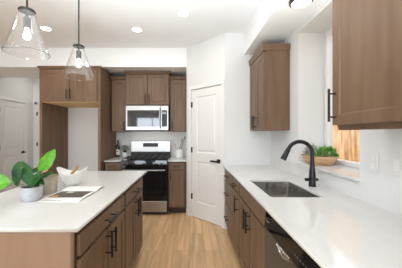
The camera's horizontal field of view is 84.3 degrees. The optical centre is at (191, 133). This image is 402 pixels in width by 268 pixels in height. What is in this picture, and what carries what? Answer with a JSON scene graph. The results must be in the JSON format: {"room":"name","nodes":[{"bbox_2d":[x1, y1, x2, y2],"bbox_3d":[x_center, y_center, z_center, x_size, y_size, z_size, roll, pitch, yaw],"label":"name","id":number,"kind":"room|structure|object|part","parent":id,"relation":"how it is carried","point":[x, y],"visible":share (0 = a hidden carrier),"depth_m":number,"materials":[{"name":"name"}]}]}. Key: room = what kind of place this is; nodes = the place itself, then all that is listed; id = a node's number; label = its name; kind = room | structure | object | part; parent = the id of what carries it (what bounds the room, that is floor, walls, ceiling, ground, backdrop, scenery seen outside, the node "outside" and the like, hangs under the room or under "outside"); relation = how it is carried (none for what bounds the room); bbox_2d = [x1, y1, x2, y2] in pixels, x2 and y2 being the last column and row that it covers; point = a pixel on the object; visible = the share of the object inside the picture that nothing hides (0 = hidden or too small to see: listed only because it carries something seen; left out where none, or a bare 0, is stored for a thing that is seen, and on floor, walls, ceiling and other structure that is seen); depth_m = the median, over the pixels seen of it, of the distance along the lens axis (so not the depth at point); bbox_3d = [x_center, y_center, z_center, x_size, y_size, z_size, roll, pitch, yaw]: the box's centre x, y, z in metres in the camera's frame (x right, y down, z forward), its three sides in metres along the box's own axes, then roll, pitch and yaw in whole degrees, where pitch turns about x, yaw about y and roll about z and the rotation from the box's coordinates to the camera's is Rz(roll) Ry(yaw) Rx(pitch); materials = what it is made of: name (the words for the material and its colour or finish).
{"room":"kitchen","nodes":[
{"label":"kitchen","id":0,"kind":"room"},
{"bbox_2d":[0,77,32,184],"bbox_3d":[-3.830,-0.045,-0.300,0.100,2.810,11.400,0,0,0],"label":"wall","id":1,"kind":"structure","parent":0,"point":[16,88],"depth_m":5.06,"materials":[{"name":"white paint"}]},
{"bbox_2d":[0,99,25,192],"bbox_3d":[-3.768,0.331,4.710,0.093,2.042,0.700,0,0,0],"label":"door","id":2,"kind":"structure","parent":1,"relation":"in","point":[12,114],"depth_m":4.68,"materials":[{"name":"white paint"}]},
{"bbox_2d":[0,96,27,184],"bbox_3d":[-3.775,0.302,4.715,0.010,2.115,0.820,0,0,0],"label":"trim","id":3,"kind":"structure","parent":1,"relation":"attached to","point":[1,97],"depth_m":5.07,"materials":[{"name":"white paint"}]},
{"bbox_2d":[33,78,38,174],"bbox_3d":[-3.140,-0.045,5.350,1.280,2.810,0.100,0,0,0],"label":"wall","id":4,"kind":"structure","parent":0,"point":[35,80],"depth_m":5.30,"materials":[{"name":"white paint"}]},
{"bbox_2d":[35,102,38,173],"bbox_3d":[-3.288,0.300,5.290,0.895,2.120,0.020,0,0,0],"label":"trim","id":5,"kind":"structure","parent":4,"relation":"attached to","point":[36,103],"depth_m":5.28,"materials":[{"name":"white paint"}]},
{"bbox_2d":[36,105,38,171],"bbox_3d":[-3.292,0.331,5.252,0.774,2.042,0.093,0,0,0],"label":"door","id":6,"kind":"structure","parent":4,"relation":"in","point":[37,112],"depth_m":5.28,"materials":[{"name":"white paint"}]},
{"bbox_3d":[-3.285,0.331,5.287,0.760,2.042,0.023,0,0,0],"label":"panel","id":7,"kind":"part","parent":6,"relation":"part of","materials":[{"name":"white paint"}]},
{"bbox_2d":[68,108,186,170],"bbox_3d":[-0.680,-0.045,4.840,3.640,2.810,0.920,0,0,0],"label":"wall","id":8,"kind":"structure","parent":0,"point":[82,122],"depth_m":4.38,"materials":[{"name":"white paint"}]},
{"bbox_2d":[111,76,130,131],"bbox_3d":[-1.325,-0.544,4.191,0.285,1.001,0.375,0,0,0],"label":"upper cabinet","id":9,"kind":"object","parent":8,"relation":"attached to","point":[118,82],"visible":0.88,"depth_m":4.05,"materials":[{"name":"brown wood"}]},
{"bbox_3d":[-1.325,-1.020,4.202,0.285,0.050,0.353,0,0,0],"label":"crown moulding","id":10,"kind":"part","parent":9,"relation":"part of","materials":[{"name":"brown wood"}]},
{"bbox_3d":[-1.327,-0.517,4.066,0.262,0.936,0.032,0,0,0],"label":"door","id":11,"kind":"part","parent":9,"relation":"part of","materials":[{"name":"brown wood"}]},
{"bbox_2d":[124,71,171,106],"bbox_3d":[-0.789,-0.817,4.151,0.823,0.610,0.455,0,0,0],"label":"upper cabinet","id":12,"kind":"object","parent":8,"relation":"attached to","point":[143,88],"visible":0.93,"depth_m":3.97,"materials":[{"name":"brown wood"}]},
{"bbox_3d":[-0.982,-0.797,3.986,0.374,0.545,0.032,0,0,0],"label":"door","id":13,"kind":"part","parent":12,"relation":"part of","materials":[{"name":"brown wood"}]},
{"bbox_2d":[126,106,169,130],"bbox_3d":[-0.789,-0.280,4.137,0.758,0.457,0.476,0,0,0],"label":"microwave","id":14,"kind":"object","parent":12,"relation":"attached to","point":[138,118],"visible":0.96,"depth_m":3.94,"materials":[{"name":"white metal"}]},
{"bbox_3d":[-0.476,-0.285,3.954,0.132,0.437,0.029,0,0,0],"label":"control panel","id":15,"kind":"part","parent":14,"relation":"part of","materials":[{"name":"silver metal"}]},
{"bbox_3d":[-0.789,-1.099,4.162,0.823,0.045,0.433,0,0,0],"label":"crown moulding","id":16,"kind":"part","parent":12,"relation":"part of","materials":[{"name":"brown wood"}]},
{"bbox_3d":[-0.597,-0.797,3.986,0.374,0.545,0.032,0,0,0],"label":"door","id":17,"kind":"part","parent":12,"relation":"part of","materials":[{"name":"brown wood"}]},
{"bbox_2d":[170,76,186,131],"bbox_3d":[-0.241,-0.544,4.191,0.310,1.001,0.375,0,0,0],"label":"upper cabinet","id":18,"kind":"object","parent":8,"relation":"attached to","point":[178,84],"visible":0.92,"depth_m":4.06,"materials":[{"name":"brown wood"}]},
{"bbox_3d":[-0.241,-1.020,4.202,0.310,0.050,0.353,0,0,0],"label":"crown moulding","id":19,"kind":"part","parent":18,"relation":"part of","materials":[{"name":"brown wood"}]},
{"bbox_2d":[0,0,325,77],"bbox_3d":[-1.190,-1.350,-0.350,5.380,0.440,11.500,0,0,0],"label":"ceiling","id":20,"kind":"structure","parent":0,"point":[107,37],"depth_m":3.02,"materials":[{"name":"white paint"}]},
{"bbox_2d":[17,0,35,39],"bbox_3d":[-1.050,-0.981,1.417,0.253,0.936,0.253,0,0,0],"label":"pendant lamp","id":21,"kind":"object","parent":20,"relation":"hanging from","point":[26,10],"visible":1,"depth_m":1.41,"materials":[{"name":"black metal"}]},
{"bbox_2d":[23,11,30,28],"bbox_3d":[-1.050,-0.731,1.417,0.042,0.103,0.042,0,0,0],"label":"socket","id":22,"kind":"object","parent":21,"relation":"attached to","point":[26,19],"depth_m":1.41,"materials":[{"name":"grey metal"}]},
{"bbox_3d":[-1.050,-0.639,1.417,0.044,0.078,0.044,0,0,0],"label":"bulb","id":23,"kind":"part","parent":21,"relation":"part of","materials":[{"name":"white glass"}]},
{"bbox_2d":[39,26,52,30],"bbox_3d":[-2.000,-1.446,3.050,0.156,0.006,0.156,0,0,0],"label":"recessed light","id":24,"kind":"object","parent":20,"relation":"in","point":[44,28],"visible":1,"depth_m":3.04,"materials":[{"name":"white plastic"}]},
{"bbox_2d":[73,0,84,67],"bbox_3d":[-0.990,-0.972,1.950,0.253,0.953,0.253,0,0,0],"label":"pendant lamp","id":25,"kind":"object","parent":20,"relation":"hanging from","point":[78,46],"visible":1,"depth_m":1.94,"materials":[{"name":"black metal"}]},
{"bbox_2d":[76,47,80,58],"bbox_3d":[-0.990,-0.714,1.950,0.042,0.103,0.042,0,0,0],"label":"socket","id":26,"kind":"object","parent":25,"relation":"attached to","point":[78,53],"depth_m":1.93,"materials":[{"name":"grey metal"}]},
{"bbox_3d":[-0.990,-0.622,1.950,0.044,0.078,0.044,0,0,0],"label":"bulb","id":27,"kind":"part","parent":25,"relation":"part of","materials":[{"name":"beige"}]},
{"bbox_3d":[-0.990,-1.105,1.950,0.012,0.646,0.012,0,0,0],"label":"rod","id":28,"kind":"part","parent":25,"relation":"part of","materials":[{"name":"black metal"}]},
{"bbox_2d":[131,27,142,31],"bbox_3d":[-0.757,-1.446,3.080,0.156,0.006,0.156,0,0,0],"label":"recessed light","id":29,"kind":"object","parent":20,"relation":"in","point":[135,29],"visible":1,"depth_m":3.07,"materials":[{"name":"white plastic"}]},
{"bbox_2d":[177,10,189,16],"bbox_3d":[-0.096,-1.446,2.670,0.156,0.006,0.156,0,0,0],"label":"recessed light","id":30,"kind":"object","parent":20,"relation":"in","point":[183,13],"visible":1,"depth_m":2.67,"materials":[{"name":"white paint"}]},
{"bbox_2d":[289,0,312,8],"bbox_3d":[0.918,-1.107,1.860,0.193,0.044,0.193,0,0,0],"label":"flush light","id":31,"kind":"object","parent":20,"relation":"attached to","point":[295,4],"visible":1,"depth_m":1.86,"materials":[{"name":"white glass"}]},
{"bbox_2d":[133,207,241,267],"bbox_3d":[-1.190,1.410,-0.350,5.380,0.100,11.500,0,0,0],"label":"floor","id":32,"kind":"structure","parent":0,"point":[170,240],"depth_m":2.71,"materials":[{"name":"brown wood"}]},
{"bbox_2d":[0,194,124,267],"bbox_3d":[-0.960,0.913,1.433,0.927,0.894,0.761,0,0,0],"label":"base cabinet","id":33,"kind":"object","parent":32,"relation":"on","point":[100,243],"depth_m":1.08,"materials":[{"name":"brown wood"}]},
{"bbox_3d":[-0.988,0.913,1.062,0.855,0.894,0.018,0,0,0],"label":"island end panel","id":34,"kind":"part","parent":33,"relation":"part of","materials":[{"name":"brown wood"}]},
{"bbox_3d":[-0.553,0.925,1.260,0.022,0.620,0.353,0,0,0],"label":"door","id":35,"kind":"part","parent":33,"relation":"part of","materials":[{"name":"brown wood"}]},
{"bbox_3d":[-0.520,0.700,1.407,0.047,0.160,0.013,0,0,0],"label":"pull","id":36,"kind":"part","parent":33,"relation":"part of","materials":[{"name":"black metal"}]},
{"bbox_3d":[-0.520,0.541,1.443,0.047,0.013,0.160,0,0,0],"label":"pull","id":37,"kind":"part","parent":33,"relation":"part of","materials":[{"name":"black metal"}]},
{"bbox_3d":[-0.520,0.700,1.479,0.047,0.160,0.013,0,0,0],"label":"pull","id":38,"kind":"part","parent":33,"relation":"part of","materials":[{"name":"black metal"}]},
{"bbox_3d":[-0.553,0.925,1.625,0.022,0.620,0.353,0,0,0],"label":"door","id":39,"kind":"part","parent":33,"relation":"part of","materials":[{"name":"brown wood"}]},
{"bbox_2d":[37,66,115,174],"bbox_3d":[-1.982,0.130,3.966,1.031,2.460,0.826,0,0,0],"label":"refrigerator surround","id":40,"kind":"object","parent":32,"relation":"on","point":[61,88],"visible":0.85,"depth_m":3.65,"materials":[{"name":"brown wood"}]},
{"bbox_3d":[-2.458,0.133,3.999,0.045,2.455,0.760,0,0,0],"label":"panel","id":41,"kind":"part","parent":40,"relation":"part of","materials":[{"name":"brown wood"}]},
{"bbox_3d":[-2.208,-0.790,3.608,0.439,0.510,0.020,0,0,0],"label":"door","id":42,"kind":"part","parent":40,"relation":"part of","materials":[{"name":"brown wood"}]},
{"bbox_3d":[-1.982,-1.080,3.979,1.031,0.040,0.799,0,0,0],"label":"crown moulding","id":43,"kind":"part","parent":40,"relation":"part of","materials":[{"name":"brown wood"}]},
{"bbox_3d":[-1.758,-0.790,3.608,0.446,0.510,0.020,0,0,0],"label":"door","id":44,"kind":"part","parent":40,"relation":"part of","materials":[{"name":"brown wood"}]},
{"bbox_3d":[-1.505,0.133,3.999,0.040,2.455,0.760,0,0,0],"label":"panel","id":45,"kind":"part","parent":40,"relation":"part of","materials":[{"name":"brown wood"}]},
{"bbox_2d":[105,162,121,170],"bbox_3d":[-1.323,0.913,4.037,0.290,0.894,0.687,0,0,0],"label":"base cabinet","id":46,"kind":"object","parent":32,"relation":"on","point":[109,166],"visible":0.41,"depth_m":3.74,"materials":[{"name":"brown wood"}]},
{"bbox_3d":[-1.321,0.545,3.750,0.255,0.106,0.022,0,0,0],"label":"drawer","id":47,"kind":"part","parent":46,"relation":"part of","materials":[{"name":"brown wood"}]},
{"bbox_2d":[104,157,123,161],"bbox_3d":[-1.322,0.456,4.047,0.292,0.020,0.664,0,0,0],"label":"countertop","id":48,"kind":"structure","parent":46,"relation":"on","point":[115,159],"depth_m":3.88,"materials":[{"name":"white stone"}]},
{"bbox_2d":[116,140,119,156],"bbox_3d":[-1.415,0.281,4.270,0.077,0.330,0.078,0,0,0],"label":"wine bottle","id":49,"kind":"object","parent":48,"relation":"on","point":[117,145],"visible":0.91,"depth_m":4.24,"materials":[{"name":"black glass"}]},
{"bbox_2d":[120,145,128,156],"bbox_3d":[-1.272,0.322,4.245,0.176,0.246,0.189,0,0,-38],"label":"herb pot","id":50,"kind":"object","parent":48,"relation":"on","point":[125,147],"visible":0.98,"depth_m":4.23,"materials":[{"name":"white ceramic"}]},
{"bbox_2d":[122,176,142,267],"bbox_3d":[-0.960,0.913,2.191,0.927,0.894,0.750,0,0,0],"label":"base cabinet","id":51,"kind":"object","parent":32,"relation":"on","point":[133,208],"visible":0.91,"depth_m":2.08,"materials":[{"name":"brown wood"}]},
{"bbox_2d":[0,171,146,231],"bbox_3d":[-0.993,0.456,1.863,0.915,0.020,1.625,0,0,0],"label":"countertop","id":52,"kind":"structure","parent":51,"relation":"on","point":[16,215],"depth_m":1.35,"materials":[{"name":"white stone"}]},
{"bbox_2d":[0,149,55,201],"bbox_3d":[-1.076,0.274,1.466,0.352,0.344,0.299,0,0,0],"label":"potted plant","id":53,"kind":"object","parent":52,"relation":"on","point":[33,191],"visible":1,"depth_m":1.46,"materials":[{"name":"green plant"}]},
{"bbox_3d":[-1.088,0.401,1.510,0.132,0.091,0.132,0,0,0],"label":"pot","id":54,"kind":"part","parent":53,"relation":"part of","materials":[{"name":"white ceramic"}]},
{"bbox_2d":[43,174,57,194],"bbox_3d":[-1.072,0.381,1.665,0.120,0.131,0.120,0,0,-20],"label":"cup","id":55,"kind":"object","parent":52,"relation":"on","point":[50,187],"visible":0.58,"depth_m":1.62,"materials":[{"name":"beige ceramic"}]},
{"bbox_2d":[38,186,103,201],"bbox_3d":[-0.868,0.438,1.655,0.270,0.016,0.416,0,0,0],"label":"open magazine","id":56,"kind":"object","parent":52,"relation":"on","point":[72,193],"visible":1,"depth_m":1.59,"materials":[{"name":"white paper"}]},
{"bbox_2d":[49,191,92,196],"bbox_3d":[-0.870,0.436,1.613,0.233,0.007,0.185,0,0,0],"label":"photo","id":57,"kind":"object","parent":56,"relation":"on","point":[62,193],"depth_m":1.59,"materials":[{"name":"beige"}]},
{"bbox_2d":[57,166,87,185],"bbox_3d":[-1.035,0.365,1.935,0.252,0.161,0.188,0,0,-7],"label":"serving bowl","id":58,"kind":"object","parent":52,"relation":"on","point":[69,179],"visible":0.97,"depth_m":1.89,"materials":[{"name":"white ceramic"}]},
{"bbox_3d":[-0.553,0.925,1.984,0.022,0.620,0.312,0,0,0],"label":"door","id":59,"kind":"part","parent":51,"relation":"part of","materials":[{"name":"brown wood"}]},
{"bbox_3d":[-0.553,0.545,2.146,0.022,0.106,0.636,0,0,0],"label":"drawer","id":60,"kind":"part","parent":51,"relation":"part of","materials":[{"name":"brown wood"}]},
{"bbox_3d":[-0.553,0.925,2.308,0.022,0.620,0.312,0,0,0],"label":"door","id":61,"kind":"part","parent":51,"relation":"part of","materials":[{"name":"brown wood"}]},
{"bbox_2d":[121,141,170,213],"bbox_3d":[-0.789,0.748,3.994,0.764,1.225,0.733,0,0,0],"label":"range","id":62,"kind":"object","parent":32,"relation":"on","point":[152,157],"visible":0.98,"depth_m":3.69,"materials":[{"name":"black metal"}]},
{"bbox_3d":[-0.789,0.598,3.656,0.704,0.026,0.059,0,0,0],"label":"oven handle","id":63,"kind":"part","parent":62,"relation":"part of","materials":[{"name":"silver metal"}]},
{"bbox_3d":[-0.789,0.845,3.699,0.760,0.540,0.030,0,0,0],"label":"oven door","id":64,"kind":"part","parent":62,"relation":"part of","materials":[{"name":"black glass"}]},
{"bbox_3d":[-0.789,0.506,3.697,0.764,0.128,0.034,0,0,0],"label":"control panel","id":65,"kind":"part","parent":62,"relation":"part of","materials":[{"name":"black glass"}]},
{"bbox_2d":[124,157,169,160],"bbox_3d":[-0.789,0.448,4.005,0.764,0.015,0.590,0,0,0],"label":"cooktop","id":66,"kind":"object","parent":62,"relation":"in","point":[126,158],"depth_m":3.73,"materials":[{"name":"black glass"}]},
{"bbox_3d":[-0.789,1.208,3.698,0.760,0.173,0.032,0,0,0],"label":"storage drawer","id":67,"kind":"part","parent":62,"relation":"part of","materials":[{"name":"silver metal"}]},
{"bbox_2d":[168,161,186,212],"bbox_3d":[-0.242,0.913,4.037,0.312,0.894,0.687,0,0,0],"label":"base cabinet","id":68,"kind":"object","parent":32,"relation":"on","point":[177,171],"visible":0.89,"depth_m":3.75,"materials":[{"name":"brown wood"}]},
{"bbox_3d":[-0.251,0.545,3.750,0.255,0.106,0.022,0,0,0],"label":"drawer","id":69,"kind":"part","parent":68,"relation":"part of","materials":[{"name":"brown wood"}]},
{"bbox_3d":[-0.251,0.925,3.750,0.255,0.620,0.022,0,0,0],"label":"door","id":70,"kind":"part","parent":68,"relation":"part of","materials":[{"name":"brown wood"}]},
{"bbox_2d":[168,157,186,161],"bbox_3d":[-0.242,0.456,4.047,0.315,0.020,0.664,0,0,0],"label":"countertop","id":71,"kind":"structure","parent":68,"relation":"on","point":[172,159],"depth_m":3.88,"materials":[{"name":"white stone"}]},
{"bbox_2d":[175,149,182,157],"bbox_3d":[-0.232,0.365,4.200,0.144,0.160,0.144,0,0,0],"label":"utensil crock","id":72,"kind":"object","parent":71,"relation":"on","point":[178,152],"visible":1,"depth_m":4.14,"materials":[{"name":"white ceramic"}]},
{"bbox_2d":[224,169,233,240],"bbox_3d":[0.779,0.913,2.862,0.712,0.894,0.625,0,0,0],"label":"base cabinet","id":73,"kind":"object","parent":32,"relation":"on","point":[228,217],"visible":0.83,"depth_m":2.74,"materials":[{"name":"brown wood"}]},
{"bbox_3d":[0.480,1.087,2.853,0.022,0.295,0.583,0,0,0],"label":"drawer","id":74,"kind":"part","parent":73,"relation":"part of","materials":[{"name":"brown wood"}]},
{"bbox_3d":[0.480,0.777,2.853,0.022,0.285,0.583,0,0,0],"label":"drawer","id":75,"kind":"part","parent":73,"relation":"part of","materials":[{"name":"brown wood"}]},
{"bbox_3d":[0.480,0.553,2.853,0.022,0.123,0.583,0,0,0],"label":"drawer","id":76,"kind":"part","parent":73,"relation":"part of","materials":[{"name":"brown wood"}]},
{"bbox_2d":[223,165,401,267],"bbox_3d":[0.794,0.456,1.544,0.689,0.020,3.329,0,0,0],"label":"countertop","id":77,"kind":"structure","parent":73,"relation":"on","point":[336,229],"depth_m":1.13,"materials":[{"name":"white stone"}]},
{"bbox_2d":[253,182,318,196],"bbox_3d":[0.754,0.565,1.861,0.422,0.196,0.631,0,0,0],"label":"sink","id":78,"kind":"object","parent":77,"relation":"in","point":[273,189],"visible":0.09,"depth_m":2.15,"materials":[{"name":"silver metal"}]},
{"bbox_2d":[281,140,318,186],"bbox_3d":[0.919,0.247,1.893,0.317,0.397,0.060,0,0,0],"label":"faucet","id":79,"kind":"object","parent":77,"relation":"on","point":[312,179],"visible":1,"depth_m":1.88,"materials":[{"name":"black metal"}]},
{"bbox_2d":[230,177,240,258],"bbox_3d":[0.779,0.913,2.365,0.712,0.894,0.365,0,0,0],"label":"base cabinet","id":80,"kind":"object","parent":32,"relation":"on","point":[236,190],"visible":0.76,"depth_m":2.32,"materials":[{"name":"brown wood"}]},
{"bbox_3d":[0.480,0.545,2.365,0.022,0.106,0.341,0,0,0],"label":"drawer","id":81,"kind":"part","parent":80,"relation":"part of","materials":[{"name":"brown wood"}]},
{"bbox_3d":[0.480,0.925,2.365,0.022,0.620,0.341,0,0,0],"label":"door","id":82,"kind":"part","parent":80,"relation":"part of","materials":[{"name":"brown wood"}]},
{"bbox_2d":[240,185,265,267],"bbox_3d":[0.779,0.913,1.798,0.712,0.894,0.765,0,0,0],"label":"base cabinet","id":83,"kind":"object","parent":32,"relation":"on","point":[252,214],"visible":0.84,"depth_m":1.74,"materials":[{"name":"brown wood"}]},
{"bbox_3d":[0.480,0.925,1.989,0.022,0.620,0.368,0,0,0],"label":"door","id":84,"kind":"part","parent":83,"relation":"part of","materials":[{"name":"brown wood"}]},
{"bbox_3d":[0.447,0.705,1.762,0.047,0.160,0.013,0,0,0],"label":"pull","id":85,"kind":"part","parent":83,"relation":"part of","materials":[{"name":"black metal"}]},
{"bbox_3d":[0.480,0.925,1.608,0.022,0.620,0.368,0,0,0],"label":"door","id":86,"kind":"part","parent":83,"relation":"part of","materials":[{"name":"brown wood"}]},
{"bbox_2d":[264,211,320,267],"bbox_3d":[0.759,0.917,1.107,0.622,0.886,0.602,0,0,0],"label":"dishwasher","id":87,"kind":"object","parent":32,"relation":"on","point":[281,250],"visible":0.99,"depth_m":1.15,"materials":[{"name":"black metal"}]},
{"bbox_3d":[0.476,0.917,1.107,0.025,0.665,0.600,0,0,0],"label":"door","id":88,"kind":"part","parent":87,"relation":"part of","materials":[{"name":"silver metal"}]},
{"bbox_3d":[0.456,0.599,1.111,0.016,0.032,0.154,0,0,0],"label":"pocket handle","id":89,"kind":"part","parent":87,"relation":"part of","materials":[{"name":"silver metal"}]},
{"bbox_2d":[187,33,270,228],"bbox_3d":[0.392,-0.045,3.641,1.713,2.810,0.534,0,0,44],"label":"wall","id":90,"kind":"structure","parent":0,"point":[220,57],"depth_m":3.18,"materials":[{"name":"white paint"}]},
{"bbox_2d":[191,85,220,225],"bbox_3d":[0.203,0.317,3.441,0.624,2.070,0.093,0,0,45],"label":"door","id":91,"kind":"structure","parent":90,"relation":"in","point":[206,102],"depth_m":3.44,"materials":[{"name":"white paint"}]},
{"bbox_2d":[189,80,223,228],"bbox_3d":[0.211,0.289,3.442,0.730,2.142,0.010,0,0,45],"label":"trim","id":92,"kind":"structure","parent":90,"relation":"attached to","point":[221,82],"depth_m":3.21,"materials":[{"name":"white paint"}]},
{"bbox_2d":[271,0,401,215],"bbox_3d":[1.320,-0.045,-0.350,0.360,2.810,11.300,0,0,0],"label":"wall","id":93,"kind":"structure","parent":0,"point":[381,189],"depth_m":2.37,"materials":[{"name":"white paint"}]},
{"bbox_2d":[248,43,290,130],"bbox_3d":[0.963,-0.542,2.864,0.352,0.996,0.628,0,0,0],"label":"upper cabinet","id":94,"kind":"object","parent":93,"relation":"attached to","point":[269,66],"visible":1,"depth_m":2.57,"materials":[{"name":"brown wood"}]},
{"bbox_3d":[0.850,-0.503,3.025,0.032,0.909,0.290,0,0,0],"label":"door","id":95,"kind":"part","parent":94,"relation":"part of","materials":[{"name":"brown wood"}]},
{"bbox_3d":[0.850,-0.503,2.723,0.032,0.909,0.290,0,0,0],"label":"door","id":96,"kind":"part","parent":94,"relation":"part of","materials":[{"name":"brown wood"}]},
{"bbox_3d":[0.977,-1.002,2.864,0.325,0.075,0.628,0,0,0],"label":"crown moulding","id":97,"kind":"part","parent":94,"relation":"part of","materials":[{"name":"brown wood"}]},
{"bbox_2d":[296,162,359,180],"bbox_3d":[1.300,0.307,1.936,0.370,0.024,0.862,0,0,0],"label":"window sill","id":98,"kind":"structure","parent":93,"relation":"attached to","point":[347,172],"depth_m":1.83,"materials":[{"name":"white paint"}]},
{"bbox_2d":[302,154,337,165],"bbox_3d":[1.262,0.252,2.190,0.298,0.085,0.346,0,0,0],"label":"wooden bowl","id":99,"kind":"object","parent":98,"relation":"on","point":[326,161],"visible":0.75,"depth_m":2.06,"materials":[{"name":"brown wood"}]},
{"bbox_2d":[301,144,321,156],"bbox_3d":[1.216,0.178,2.239,0.194,0.183,0.195,0,0,-33],"label":"plant","id":100,"kind":"object","parent":99,"relation":"in","point":[313,145],"visible":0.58,"depth_m":2.24,"materials":[{"name":"green plant"}]},
{"bbox_2d":[315,146,339,157],"bbox_3d":[1.297,0.189,2.134,0.221,0.161,0.211,0,0,-18],"label":"leafy plant","id":101,"kind":"object","parent":99,"relation":"in","point":[324,150],"visible":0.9,"depth_m":2.09,"materials":[{"name":"green plant"}]},
{"bbox_2d":[324,27,359,168],"bbox_3d":[1.450,-0.393,1.936,0.070,1.375,0.862,0,0,0],"label":"window","id":102,"kind":"structure","parent":93,"relation":"in","point":[328,127],"depth_m":2.32,"materials":[{"name":"white paint"}]},
{"bbox_2d":[328,0,401,129],"bbox_3d":[0.963,-0.531,0.859,0.352,1.018,0.942,0,0,0],"label":"upper cabinet","id":103,"kind":"object","parent":93,"relation":"attached to","point":[366,93],"visible":1,"depth_m":1.07,"materials":[{"name":"brown wood"}]},
{"bbox_3d":[0.811,-0.165,1.283,0.047,0.190,0.013,0,0,0],"label":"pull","id":104,"kind":"part","parent":103,"relation":"part of","materials":[{"name":"black metal"}]},
{"bbox_3d":[0.880,-0.031,0.853,0.016,0.018,0.930,0,0,0],"label":"light rail","id":105,"kind":"part","parent":103,"relation":"part of","materials":[{"name":"brown wood"}]},
{"bbox_2d":[369,152,378,171],"bbox_3d":[1.135,0.175,1.385,0.008,0.116,0.072,0,0,0],"label":"wall plate","id":106,"kind":"object","parent":93,"relation":"attached to","point":[373,157],"visible":1,"depth_m":1.38,"materials":[{"name":"white plastic"}]},
{"bbox_2d":[391,155,401,176],"bbox_3d":[1.135,0.175,1.225,0.010,0.116,0.072,0,0,0],"label":"wall plate","id":107,"kind":"object","parent":93,"relation":"attached to","point":[396,160],"visible":1,"depth_m":1.22,"materials":[{"name":"white plastic"}]},
{"label":"outside","id":108,"kind":"structure","parent":0,"visible":0},
{"bbox_3d":[5.300,1.470,2.000,7.400,0.100,14.000,0,0,0],"label":"lawn","id":109,"kind":"structure","parent":108,"visible":0},
{"bbox_2d":[333,125,359,161],"bbox_3d":[3.018,-0.055,1.358,0.064,2.870,6.716,0,0,0],"label":"wooden fence","id":110,"kind":"object","parent":109,"relation":"on","point":[346,143],"visible":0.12,"depth_m":4.25,"materials":[{"name":"brown wood"}]}
]}

